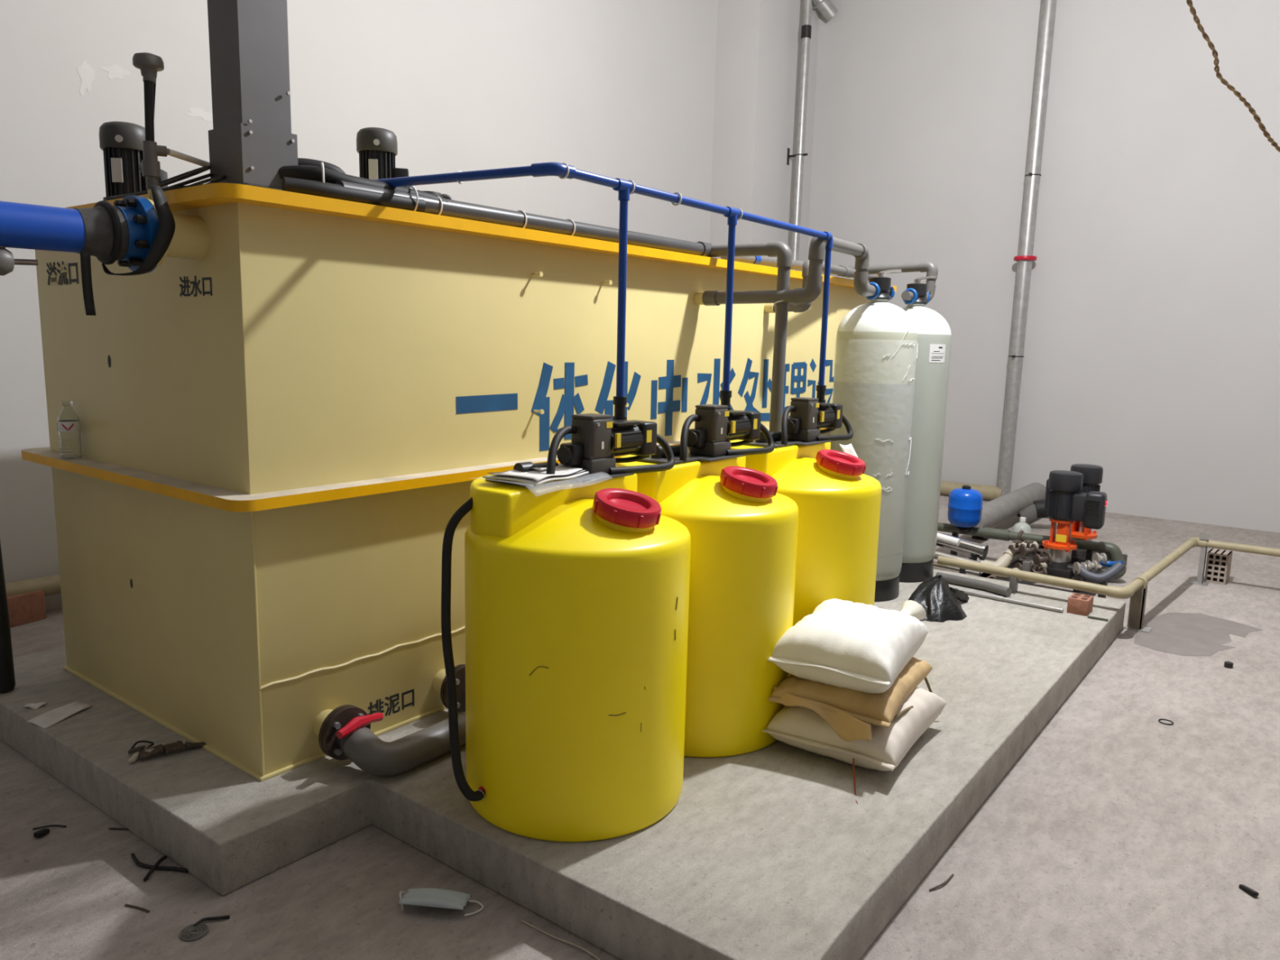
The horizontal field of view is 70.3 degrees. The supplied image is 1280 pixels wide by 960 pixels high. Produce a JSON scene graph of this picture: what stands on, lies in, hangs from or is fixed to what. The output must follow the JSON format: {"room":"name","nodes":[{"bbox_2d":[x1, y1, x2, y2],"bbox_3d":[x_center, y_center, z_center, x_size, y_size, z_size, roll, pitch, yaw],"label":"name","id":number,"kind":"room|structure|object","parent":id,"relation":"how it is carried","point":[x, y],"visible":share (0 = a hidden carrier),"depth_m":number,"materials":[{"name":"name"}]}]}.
{"room":"water treatment plant","nodes":[
{"label":"water treatment plant","id":0,"kind":"room"},
{"bbox_2d":[0,0,717,610],"bbox_3d":[-2.851,-2.592,6.396,0.150,6.580,14.900,8,11,37],"label":"wall","id":1,"kind":"structure","parent":0,"point":[620,89],"depth_m":7.27,"materials":[{"name":"white paint"}]},
{"bbox_2d":[76,59,95,95],"bbox_3d":[-3.395,-2.463,5.572,0.002,0.218,0.102,8,11,37],"label":"paint patch","id":2,"kind":"object","parent":1,"relation":"attached to","point":[86,72],"visible":1,"depth_m":5.57,"materials":[{"name":"white paint"}]},
{"bbox_2d":[99,64,130,79],"bbox_3d":[-3.289,-2.555,5.697,0.002,0.098,0.187,8,11,37],"label":"paint patch","id":3,"kind":"object","parent":1,"relation":"attached to","point":[114,71],"visible":1,"depth_m":5.70,"materials":[{"name":"white paint"}]},
{"bbox_2d":[186,106,213,120],"bbox_3d":[-2.963,-2.474,6.143,0.002,0.077,0.223,8,11,37],"label":"paint patch","id":4,"kind":"object","parent":1,"relation":"attached to","point":[196,112],"visible":0.83,"depth_m":6.14,"materials":[{"name":"white paint"}]},
{"bbox_2d":[709,0,819,271],"bbox_3d":[1.532,-3.274,11.464,0.580,6.580,1.450,8,11,37],"label":"pillar","id":5,"kind":"structure","parent":1,"relation":"attached to","point":[759,42],"depth_m":10.82,"materials":[{"name":"white paint"}]},
{"bbox_2d":[0,494,1279,959],"bbox_3d":[1.653,1.347,3.446,11.400,0.100,14.900,8,11,37],"label":"floor","id":6,"kind":"structure","parent":0,"point":[1119,832],"depth_m":3.12,"materials":[{"name":"concrete"}]},
{"bbox_2d":[6,590,46,627],"bbox_3d":[-3.732,0.768,5.476,0.120,0.180,0.220,6,10,26],"label":"brick","id":7,"kind":"object","parent":6,"relation":"on","point":[28,607],"visible":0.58,"depth_m":5.45,"materials":[{"name":"red brick"}]},
{"bbox_2d":[4,574,61,596],"bbox_3d":[-4.197,0.744,4.904,0.120,0.140,3.201,8,11,37],"label":"pipe","id":8,"kind":"object","parent":7,"relation":"on","point":[51,584],"visible":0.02,"depth_m":5.52,"materials":[{"name":"paint"}]},
{"bbox_2d":[32,824,66,837],"bbox_3d":[-2.103,1.234,3.224,0.089,0.027,0.103,8,11,37],"label":"black offcut","id":9,"kind":"object","parent":6,"relation":"on","point":[43,832],"visible":1,"depth_m":3.19,"materials":[{"name":"rubber"}]},
{"bbox_2d":[108,827,128,830],"bbox_3d":[-1.850,1.244,3.239,0.086,0.008,0.009,2,9,2],"label":"twig","id":10,"kind":"object","parent":6,"relation":"on","point":[116,828],"visible":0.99,"depth_m":3.24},
{"bbox_2d":[124,903,149,912],"bbox_3d":[-1.549,1.318,2.800,0.095,0.006,0.009,4,9,19],"label":"twig","id":11,"kind":"object","parent":6,"relation":"on","point":[126,904],"visible":1,"depth_m":2.80,"materials":[{"name":"black"}]},
{"bbox_2d":[130,853,187,881],"bbox_3d":[-1.615,1.274,3.016,0.238,0.025,0.120,8,11,37],"label":"cable","id":12,"kind":"object","parent":6,"relation":"on","point":[137,862],"visible":1,"depth_m":3.00,"materials":[{"name":"black rubber"}]},
{"bbox_2d":[128,740,206,762],"bbox_3d":[-1.806,1.009,3.471,0.265,0.040,0.161,-4,10,-30],"label":"wrench","id":13,"kind":"object","parent":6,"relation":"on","point":[140,751],"visible":1,"depth_m":3.42,"materials":[{"name":"black metal"}]},
{"bbox_2d":[179,915,230,940],"bbox_3d":[-1.301,1.333,2.718,0.077,0.014,0.143,8,11,37],"label":"coil","id":14,"kind":"object","parent":6,"relation":"on","point":[197,925],"visible":1,"depth_m":2.70,"materials":[{"name":"grey plastic"}]},
{"bbox_2d":[398,888,483,915],"bbox_3d":[-0.624,1.307,2.837,0.272,0.052,0.108,2,9,6],"label":"face mask","id":15,"kind":"object","parent":6,"relation":"on","point":[430,897],"visible":1,"depth_m":2.82,"materials":[{"name":"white fabric"}]},
{"bbox_2d":[21,182,897,781],"bbox_3d":[-0.411,-0.309,5.658,1.890,2.043,5.480,8,11,37],"label":"tank","id":16,"kind":"object","parent":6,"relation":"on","point":[286,420],"visible":0.84,"depth_m":3.56,"materials":[{"name":"beige paint"}]},
{"bbox_2d":[57,400,82,459],"bbox_3d":[-2.409,-0.212,3.834,0.083,0.243,0.083,8,11,37],"label":"water bottle","id":17,"kind":"object","parent":16,"relation":"on","point":[68,428],"visible":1,"depth_m":3.81,"materials":[{"name":"clear plastic"}]},
{"bbox_2d":[62,423,73,431],"bbox_3d":[-2.392,-0.221,3.798,0.042,0.033,0.006,-3,10,-26],"label":"print","id":18,"kind":"object","parent":17,"relation":"attached to","point":[65,427],"depth_m":3.80,"materials":[{"name":"paper"}]},
{"bbox_2d":[0,195,167,272],"bbox_3d":[-2.292,-0.686,2.124,0.244,0.246,2.257,8,11,37],"label":"pipe","id":19,"kind":"object","parent":16,"relation":"attached to","point":[22,225],"visible":0.77,"depth_m":2.79,"materials":[{"name":"blue paint"}]},
{"bbox_2d":[0,245,38,275],"bbox_3d":[-1.867,-0.649,2.694,0.084,0.087,0.140,8,11,37],"label":"valve","id":20,"kind":"object","parent":19,"relation":"attached to","point":[7,261],"visible":1,"depth_m":2.67,"materials":[{"name":"grey metal"}]},
{"bbox_2d":[80,184,175,315],"bbox_3d":[-1.630,-0.740,2.915,0.266,0.427,0.188,-2,9,-21],"label":"strap","id":21,"kind":"object","parent":19,"relation":"attached to","point":[166,227],"visible":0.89,"depth_m":2.87,"materials":[{"name":"black rubber"}]},
{"bbox_2d":[98,121,168,200],"bbox_3d":[-1.903,-1.159,3.420,0.216,0.339,0.171,-4,11,-33],"label":"motor","id":22,"kind":"object","parent":16,"relation":"on","point":[121,143],"visible":0.6,"depth_m":3.34,"materials":[{"name":"paint"}]},
{"bbox_2d":[132,52,167,201],"bbox_3d":[-1.593,-1.133,2.967,0.090,0.489,0.090,8,11,37],"label":"vent pipe","id":23,"kind":"object","parent":16,"relation":"attached to","point":[148,64],"visible":0.94,"depth_m":2.94,"materials":[{"name":"grey plastic"}]},
{"bbox_2d":[167,148,209,166],"bbox_3d":[-1.517,-1.094,3.128,0.020,0.037,0.272,4,9,17],"label":"conduit","id":24,"kind":"object","parent":23,"relation":"attached to","point":[171,153],"visible":0.66,"depth_m":3.07,"materials":[{"name":"white plastic"}]},
{"bbox_2d":[108,164,249,199],"bbox_3d":[-1.614,-1.040,3.190,0.770,0.104,0.157,7,10,31],"label":"cable loop","id":25,"kind":"object","parent":16,"relation":"on","point":[193,172],"visible":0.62,"depth_m":3.10,"materials":[{"name":"black rubber"}]},
{"bbox_2d":[278,158,448,212],"bbox_3d":[-1.001,-1.072,3.333,0.683,0.159,0.246,-7,12,-42],"label":"bundle","id":26,"kind":"object","parent":16,"relation":"on","point":[309,176],"visible":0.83,"depth_m":3.19,"materials":[{"name":"black plastic"}]},
{"bbox_2d":[355,127,408,186],"bbox_3d":[-1.114,-1.280,3.942,0.216,0.454,0.170,-5,11,-35],"label":"motor","id":27,"kind":"object","parent":16,"relation":"on","point":[376,147],"visible":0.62,"depth_m":3.85,"materials":[{"name":"paint"}]},
{"bbox_2d":[318,704,466,776],"bbox_3d":[-0.806,0.927,3.555,0.295,0.221,0.838,8,11,37],"label":"pipe","id":28,"kind":"object","parent":16,"relation":"attached to","point":[345,733],"visible":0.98,"depth_m":3.30,"materials":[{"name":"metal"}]},
{"bbox_2d":[441,193,453,199],"bbox_3d":[-0.806,-1.095,3.745,0.094,0.163,0.038,-1,9,-16],"label":"lifting eye","id":29,"kind":"object","parent":16,"relation":"on","point":[445,196],"visible":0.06,"depth_m":3.73,"materials":[{"name":"grey metal"}]},
{"bbox_2d":[440,663,465,712],"bbox_3d":[-0.747,0.875,3.816,0.066,0.196,0.196,8,11,37],"label":"flange","id":30,"kind":"object","parent":16,"relation":"attached to","point":[460,669],"visible":0.37,"depth_m":3.78,"materials":[{"name":"metal"}]},
{"bbox_2d":[336,180,792,432],"bbox_3d":[-0.162,-0.125,4.135,0.568,2.097,2.390,8,11,37],"label":"riser pipe","id":31,"kind":"object","parent":16,"relation":"attached to","point":[457,209],"visible":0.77,"depth_m":4.59,"materials":[{"name":"plastic"}]},
{"bbox_2d":[693,236,875,306],"bbox_3d":[0.923,-1.177,5.219,0.760,0.386,1.063,8,11,37],"label":"pipe","id":32,"kind":"object","parent":16,"relation":"attached to","point":[812,290],"visible":0.98,"depth_m":4.84,"materials":[{"name":"grey plastic"}]},
{"bbox_2d":[693,291,704,305],"bbox_3d":[0.354,-1.012,5.059,0.085,0.072,0.072,8,11,37],"label":"socket","id":33,"kind":"object","parent":32,"relation":"attached to","point":[699,296],"depth_m":5.04,"materials":[{"name":"beige paint"}]},
{"bbox_2d":[764,258,876,312],"bbox_3d":[1.379,-1.281,6.180,0.308,0.341,1.576,8,11,37],"label":"pipe","id":34,"kind":"object","parent":16,"relation":"attached to","point":[842,271],"visible":0.57,"depth_m":5.65,"materials":[{"name":"plastic"}]},
{"bbox_2d":[764,302,775,312],"bbox_3d":[0.818,-1.079,5.682,0.060,0.068,0.068,8,11,37],"label":"socket","id":35,"kind":"object","parent":34,"relation":"attached to","point":[768,308],"depth_m":5.66,"materials":[{"name":"beige paint"}]},
{"bbox_2d":[520,920,599,959],"bbox_3d":[-0.238,1.362,2.697,0.301,0.011,0.009,7,11,34],"label":"wire offcut","id":36,"kind":"object","parent":6,"relation":"on","point":[522,921],"visible":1,"depth_m":2.69,"materials":[{"name":"beige paint"}]},
{"bbox_2d":[0,568,1125,959],"bbox_3d":[0.227,0.879,5.345,4.040,0.180,5.950,8,11,37],"label":"plinth","id":37,"kind":"object","parent":6,"relation":"on","point":[770,852],"visible":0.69,"depth_m":3.15,"materials":[{"name":"concrete"}]},
{"bbox_2d":[0,541,15,693],"bbox_3d":[-2.831,0.478,3.981,0.090,0.902,0.232,-5,11,-37],"label":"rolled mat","id":38,"kind":"object","parent":37,"relation":"on","point":[7,682],"visible":1,"depth_m":3.97,"materials":[{"name":"black rubber"}]},
{"bbox_2d":[23,702,47,709],"bbox_3d":[-2.555,0.952,3.837,0.072,0.010,0.053,2,9,4],"label":"paper scrap","id":39,"kind":"object","parent":37,"relation":"on","point":[37,705],"visible":1,"depth_m":3.84,"materials":[{"name":"white paper"}]},
{"bbox_2d":[26,701,91,728],"bbox_3d":[-2.394,0.968,3.760,0.121,0.010,0.249,4,9,17],"label":"paper sheet","id":40,"kind":"object","parent":37,"relation":"on","point":[49,718],"visible":1,"depth_m":3.75,"materials":[{"name":"white paper"}]},
{"bbox_2d":[908,574,968,622],"bbox_3d":[1.818,0.699,5.503,0.335,0.216,0.671,8,11,37],"label":"bag","id":41,"kind":"object","parent":37,"relation":"on","point":[940,602],"visible":0.96,"depth_m":5.41,"materials":[{"name":"plastic"}]},
{"bbox_2d":[935,572,1011,596],"bbox_3d":[2.222,0.692,6.058,0.090,0.060,0.516,-7,12,-42],"label":"pipe","id":42,"kind":"object","parent":37,"relation":"on","point":[951,579],"visible":0.88,"depth_m":6.03,"materials":[{"name":"grey plastic"}]},
{"bbox_2d":[954,587,1063,612],"bbox_3d":[2.249,0.747,5.810,0.861,0.032,0.032,8,11,38],"label":"conduit","id":43,"kind":"object","parent":37,"relation":"on","point":[1002,598],"visible":0.87,"depth_m":5.72,"materials":[{"name":"metal"}]},
{"bbox_2d":[1066,592,1093,616],"bbox_3d":[2.701,0.761,5.573,0.115,0.096,0.155,8,11,37],"label":"brick","id":44,"kind":"object","parent":37,"relation":"on","point":[1081,604],"visible":1,"depth_m":5.52,"materials":[{"name":"brick"}]},
{"bbox_2d":[464,473,690,842],"bbox_3d":[-0.220,0.553,3.182,0.772,1.105,0.772,8,11,37],"label":"drum","id":45,"kind":"object","parent":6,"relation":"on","point":[576,594],"visible":0.99,"depth_m":2.87,"materials":[{"name":"yellow plastic"}]},
{"bbox_2d":[440,497,485,801],"bbox_3d":[-0.573,0.553,2.966,0.134,0.989,0.196,-2,9,-22],"label":"hose","id":46,"kind":"object","parent":45,"relation":"attached to","point":[479,794],"visible":0.99,"depth_m":2.96,"materials":[{"name":"black rubber"}]},
{"bbox_2d":[482,463,589,486],"bbox_3d":[-0.327,-0.012,3.077,0.290,0.055,0.400,7,11,34],"label":"papers","id":47,"kind":"object","parent":45,"relation":"on","point":[539,476],"visible":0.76,"depth_m":3.02,"materials":[{"name":"white paper"}]},
{"bbox_2d":[485,413,675,488],"bbox_3d":[-0.180,-0.128,3.266,0.291,0.222,0.746,8,11,37],"label":"pump","id":48,"kind":"object","parent":45,"relation":"on","point":[597,439],"visible":0.94,"depth_m":3.18,"materials":[{"name":"grey plastic"}]},
{"bbox_2d":[615,454,798,757],"bbox_3d":[0.253,0.469,3.792,0.772,1.105,0.772,8,11,37],"label":"drum","id":49,"kind":"object","parent":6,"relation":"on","point":[743,532],"visible":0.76,"depth_m":3.47,"materials":[{"name":"yellow plastic"}]},
{"bbox_2d":[631,404,774,464],"bbox_3d":[0.292,-0.211,3.876,0.291,0.222,0.746,8,11,37],"label":"pump","id":50,"kind":"object","parent":49,"relation":"on","point":[715,426],"visible":0.98,"depth_m":3.79,"materials":[{"name":"black metal"}]},
{"bbox_2d":[729,440,881,675],"bbox_3d":[0.762,0.380,4.449,0.772,1.105,0.772,8,11,37],"label":"drum","id":51,"kind":"object","parent":6,"relation":"on","point":[838,504],"visible":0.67,"depth_m":4.10,"materials":[{"name":"yellow plastic"}]},
{"bbox_2d":[745,397,853,448],"bbox_3d":[0.801,-0.301,4.534,0.291,0.222,0.746,8,11,37],"label":"pump","id":52,"kind":"object","parent":51,"relation":"on","point":[808,415],"visible":0.98,"depth_m":4.44,"materials":[{"name":"black metal"}]},
{"bbox_2d":[373,162,833,420],"bbox_3d":[-0.047,-0.692,4.112,0.900,1.052,2.248,8,11,37],"label":"pipe","id":53,"kind":"object","parent":52,"relation":"attached to","point":[624,188],"visible":0.7,"depth_m":3.42,"materials":[{"name":"plastic"}]},
{"bbox_2d":[839,443,857,457],"bbox_3d":[1.037,-0.113,4.455,0.128,0.130,0.044,-4,10,-29],"label":"paper tag","id":54,"kind":"object","parent":51,"relation":"hanging from","point":[848,449],"visible":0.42,"depth_m":4.46,"materials":[{"name":"white paper"}]},
{"bbox_2d":[762,687,946,771],"bbox_3d":[0.884,0.956,3.681,0.520,0.214,0.683,7,11,33],"label":"sack","id":55,"kind":"object","parent":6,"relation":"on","point":[803,728],"visible":0.58,"depth_m":3.48,"materials":[{"name":"beige fabric"}]},
{"bbox_2d":[767,656,941,741],"bbox_3d":[0.878,0.885,3.726,0.560,0.276,0.779,8,11,37],"label":"sack","id":56,"kind":"object","parent":55,"relation":"on","point":[846,711],"visible":0.66,"depth_m":3.45,"materials":[{"name":"beige fabric"}]},
{"bbox_2d":[767,598,928,693],"bbox_3d":[0.900,0.659,3.772,0.470,0.250,0.830,6,10,28],"label":"sack","id":57,"kind":"object","parent":56,"relation":"on","point":[860,646],"visible":1,"depth_m":3.51,"materials":[{"name":"white fabric"}]},
{"bbox_2d":[852,758,857,804],"bbox_3d":[0.783,1.076,3.314,0.006,0.082,0.290,3,9,9],"label":"ribbon","id":58,"kind":"object","parent":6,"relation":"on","point":[853,760],"visible":0.85,"depth_m":3.32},
{"bbox_2d":[830,269,917,601],"bbox_3d":[1.463,-0.289,5.761,0.496,2.058,0.500,-3,10,-23],"label":"vessel","id":59,"kind":"object","parent":6,"relation":"on","point":[876,352],"visible":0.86,"depth_m":5.54,"materials":[{"name":"white plastic"}]},
{"bbox_2d":[898,275,951,582],"bbox_3d":[1.839,-0.356,6.250,0.490,2.058,0.490,8,11,37],"label":"vessel","id":60,"kind":"object","parent":6,"relation":"on","point":[934,332],"visible":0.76,"depth_m":6.05,"materials":[{"name":"white plastic"}]},
{"bbox_2d":[720,256,937,301],"bbox_3d":[1.256,-1.302,5.781,0.720,0.287,1.658,8,11,37],"label":"pipe","id":61,"kind":"object","parent":60,"relation":"on","point":[931,268],"visible":0.54,"depth_m":6.19,"materials":[{"name":"plastic"}]},
{"bbox_2d":[931,346,942,360],"bbox_3d":[1.952,-0.827,5.952,0.108,0.090,0.006,-3,10,-24],"label":"print","id":62,"kind":"object","parent":60,"relation":"attached to","point":[936,352],"depth_m":5.95,"materials":[{"name":"paper"}]},
{"bbox_2d":[928,873,953,890],"bbox_3d":[1.010,1.341,3.026,0.144,0.010,0.018,-6,11,-40],"label":"twig","id":63,"kind":"object","parent":6,"relation":"on","point":[952,874],"visible":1,"depth_m":3.01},
{"bbox_2d":[933,531,988,576],"bbox_3d":[2.400,0.586,7.067,0.564,0.334,0.306,8,11,37],"label":"tubes","id":64,"kind":"object","parent":6,"relation":"on","point":[966,547],"visible":0.45,"depth_m":7.01,"materials":[{"name":"silver metal"}]},
{"bbox_2d":[940,480,1001,500],"bbox_3d":[3.749,0.109,10.877,1.152,0.185,0.170,8,11,37],"label":"pipe","id":65,"kind":"object","parent":6,"relation":"on","point":[988,492],"visible":0.34,"depth_m":10.64,"materials":[{"name":"paint"}]},
{"bbox_2d":[979,573,995,578],"bbox_3d":[2.591,0.759,6.774,0.110,0.090,0.160,8,11,37],"label":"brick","id":66,"kind":"object","parent":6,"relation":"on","point":[992,575],"visible":0.2,"depth_m":6.76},
{"bbox_2d":[966,482,1048,540],"bbox_3d":[3.867,0.324,9.049,0.631,0.314,2.424,8,11,37],"label":"pipe","id":67,"kind":"object","parent":6,"relation":"on","point":[1028,501],"visible":0.76,"depth_m":8.93,"materials":[{"name":"grey plastic"}]},
{"bbox_2d":[1013,516,1031,533],"bbox_3d":[3.538,0.459,8.416,0.156,0.225,0.156,8,11,37],"label":"plastic jug","id":68,"kind":"object","parent":6,"relation":"on","point":[1022,525],"visible":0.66,"depth_m":8.37,"materials":[{"name":"white plastic"}]},
{"bbox_2d":[977,543,1127,595],"bbox_3d":[3.280,0.714,7.169,0.740,0.090,1.630,8,11,37],"label":"base frame","id":69,"kind":"object","parent":6,"relation":"on","point":[1016,560],"visible":0.16,"depth_m":6.92,"materials":[{"name":"metal"}]},
{"bbox_2d":[980,540,1052,582],"bbox_3d":[2.847,0.623,6.816,0.549,0.357,0.314,0,9,-9],"label":"suction manifold","id":70,"kind":"object","parent":69,"relation":"attached to","point":[1038,565],"visible":0.8,"depth_m":6.75,"materials":[{"name":"beige plastic"}]},
{"bbox_2d":[937,522,1126,579],"bbox_3d":[3.105,0.561,7.424,1.566,0.306,0.133,8,11,38],"label":"discharge manifold","id":71,"kind":"object","parent":69,"relation":"attached to","point":[1114,552],"visible":0.66,"depth_m":7.34,"materials":[{"name":"green paint"}]},
{"bbox_2d":[947,484,982,533],"bbox_3d":[2.717,0.250,7.599,0.276,0.417,0.276,8,11,37],"label":"tank","id":72,"kind":"object","parent":71,"relation":"on","point":[965,508],"visible":1,"depth_m":7.50,"materials":[{"name":"blue metal"}]},
{"bbox_2d":[1029,470,1107,581],"bbox_3d":[3.279,0.346,6.946,0.506,0.814,0.253,8,11,37],"label":"pump","id":73,"kind":"object","parent":69,"relation":"on","point":[1066,505],"visible":0.93,"depth_m":6.87,"materials":[{"name":"metal"}]},
{"bbox_2d":[1044,463,1102,564],"bbox_3d":[3.570,0.277,7.442,0.253,0.814,0.506,-6,11,-40],"label":"pump","id":74,"kind":"object","parent":69,"relation":"on","point":[1092,474],"visible":0.36,"depth_m":7.32,"materials":[{"name":"orange paint"}]},
{"bbox_2d":[1087,615,1108,621],"bbox_3d":[2.733,0.826,5.423,0.110,0.014,0.014,7,11,34],"label":"conduit","id":75,"kind":"object","parent":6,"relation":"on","point":[1088,616],"visible":1,"depth_m":5.42,"materials":[{"name":"grey metal"}]},
{"bbox_2d":[1072,552,1124,598],"bbox_3d":[3.194,0.700,6.342,0.294,0.365,0.205,0,9,-8],"label":"hose","id":76,"kind":"object","parent":6,"relation":"on","point":[1082,570],"visible":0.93,"depth_m":6.31,"materials":[{"name":"grey plastic"}]},
{"bbox_2d":[937,537,1279,599],"bbox_3d":[3.982,0.631,6.351,3.880,0.176,1.399,1,9,-5],"label":"pipe","id":77,"kind":"object","parent":6,"relation":"on","point":[1126,592],"visible":0.98,"depth_m":6.00,"materials":[{"name":"paint"}]},
{"bbox_2d":[1124,586,1152,633],"bbox_3d":[3.218,0.822,5.839,0.140,0.280,0.120,8,11,37],"label":"post","id":78,"kind":"object","parent":6,"relation":"on","point":[1137,602],"visible":0.89,"depth_m":5.82,"materials":[{"name":"metal"}]},
{"bbox_2d":[1158,718,1173,724],"bbox_3d":[2.541,1.167,4.388,0.065,0.006,0.065,8,11,37],"label":"ring","id":79,"kind":"object","parent":6,"relation":"on","point":[1172,723],"visible":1,"depth_m":4.38,"materials":[{"name":"metal"}]},
{"bbox_2d":[1133,612,1262,656],"bbox_3d":[3.502,0.975,5.798,1.076,0.002,0.585,-5,11,-34],"label":"damp patch","id":80,"kind":"object","parent":6,"relation":"on","point":[1199,634],"visible":0.96,"depth_m":5.78,"materials":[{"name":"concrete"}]},
{"bbox_2d":[1190,532,1208,586],"bbox_3d":[4.349,0.602,7.020,0.110,0.405,0.120,8,11,37],"label":"post","id":81,"kind":"object","parent":6,"relation":"on","point":[1203,535],"visible":1,"depth_m":7.01,"materials":[{"name":"metal"}]},
{"bbox_2d":[1204,548,1232,585],"bbox_3d":[4.532,0.677,7.117,0.140,0.235,0.200,9,11,40],"label":"concrete block","id":82,"kind":"object","parent":6,"relation":"on","point":[1218,566],"visible":1,"depth_m":7.06,"materials":[{"name":"beige concrete"}]},
{"bbox_2d":[1223,661,1233,668],"bbox_3d":[3.356,1.053,5.179,0.044,0.030,0.044,8,11,37],"label":"cap","id":83,"kind":"object","parent":6,"relation":"on","point":[1228,664],"visible":1,"depth_m":5.16,"materials":[{"name":"black plastic"}]},
{"bbox_2d":[1239,884,1258,896],"bbox_3d":[2.022,1.363,3.018,0.021,0.021,0.060,-1,9,-14],"label":"black offcut","id":84,"kind":"object","parent":6,"relation":"on","point":[1250,891],"visible":1,"depth_m":3.01,"materials":[{"name":"rubber"}]},
{"bbox_2d":[807,0,1279,533],"bbox_3d":[6.250,-2.769,8.897,11.550,6.580,0.150,8,11,37],"label":"wall","id":85,"kind":"structure","parent":0,"point":[1151,359],"depth_m":9.87,"materials":[{"name":"white paint"}]},
{"bbox_2d":[786,0,812,271],"bbox_3d":[1.912,-3.236,11.275,0.267,6.581,0.172,8,11,37],"label":"pipe","id":86,"kind":"object","parent":85,"relation":"attached to","point":[806,33],"visible":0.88,"depth_m":11.06,"materials":[{"name":"metal"}]},
{"bbox_2d":[812,0,837,21],"bbox_3d":[2.264,-6.098,11.196,0.392,0.803,0.226,-4,10,-29],"label":"pipe","id":87,"kind":"object","parent":85,"relation":"attached to","point":[826,8],"depth_m":11.19,"materials":[{"name":"metal"}]},
{"bbox_2d":[996,0,1057,495],"bbox_3d":[4.315,-3.004,10.065,0.257,6.561,0.279,1,9,-2],"label":"pipe","id":88,"kind":"object","parent":85,"relation":"attached to","point":[1025,257],"visible":0.92,"depth_m":10.04,"materials":[{"name":"metal"}]},
{"bbox_3d":[1.806,-5.278,2.423,11.400,0.150,14.900,8,11,37],"label":"ceiling","id":89,"kind":"structure","parent":0,"visible":0},
{"bbox_2d":[207,0,297,190],"bbox_3d":[-1.298,-3.152,2.857,0.223,4.324,0.206,8,11,37],"label":"steel column","id":90,"kind":"structure","parent":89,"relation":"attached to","point":[251,138],"depth_m":3.07,"materials":[{"name":"metal"}]},
{"bbox_2d":[1186,0,1279,151],"bbox_3d":[4.179,-2.662,1.643,6.087,4.634,0.017,8,11,37],"label":"hanging cord","id":91,"kind":"object","parent":89,"relation":"hanging from","point":[1189,2],"visible":1,"depth_m":3.36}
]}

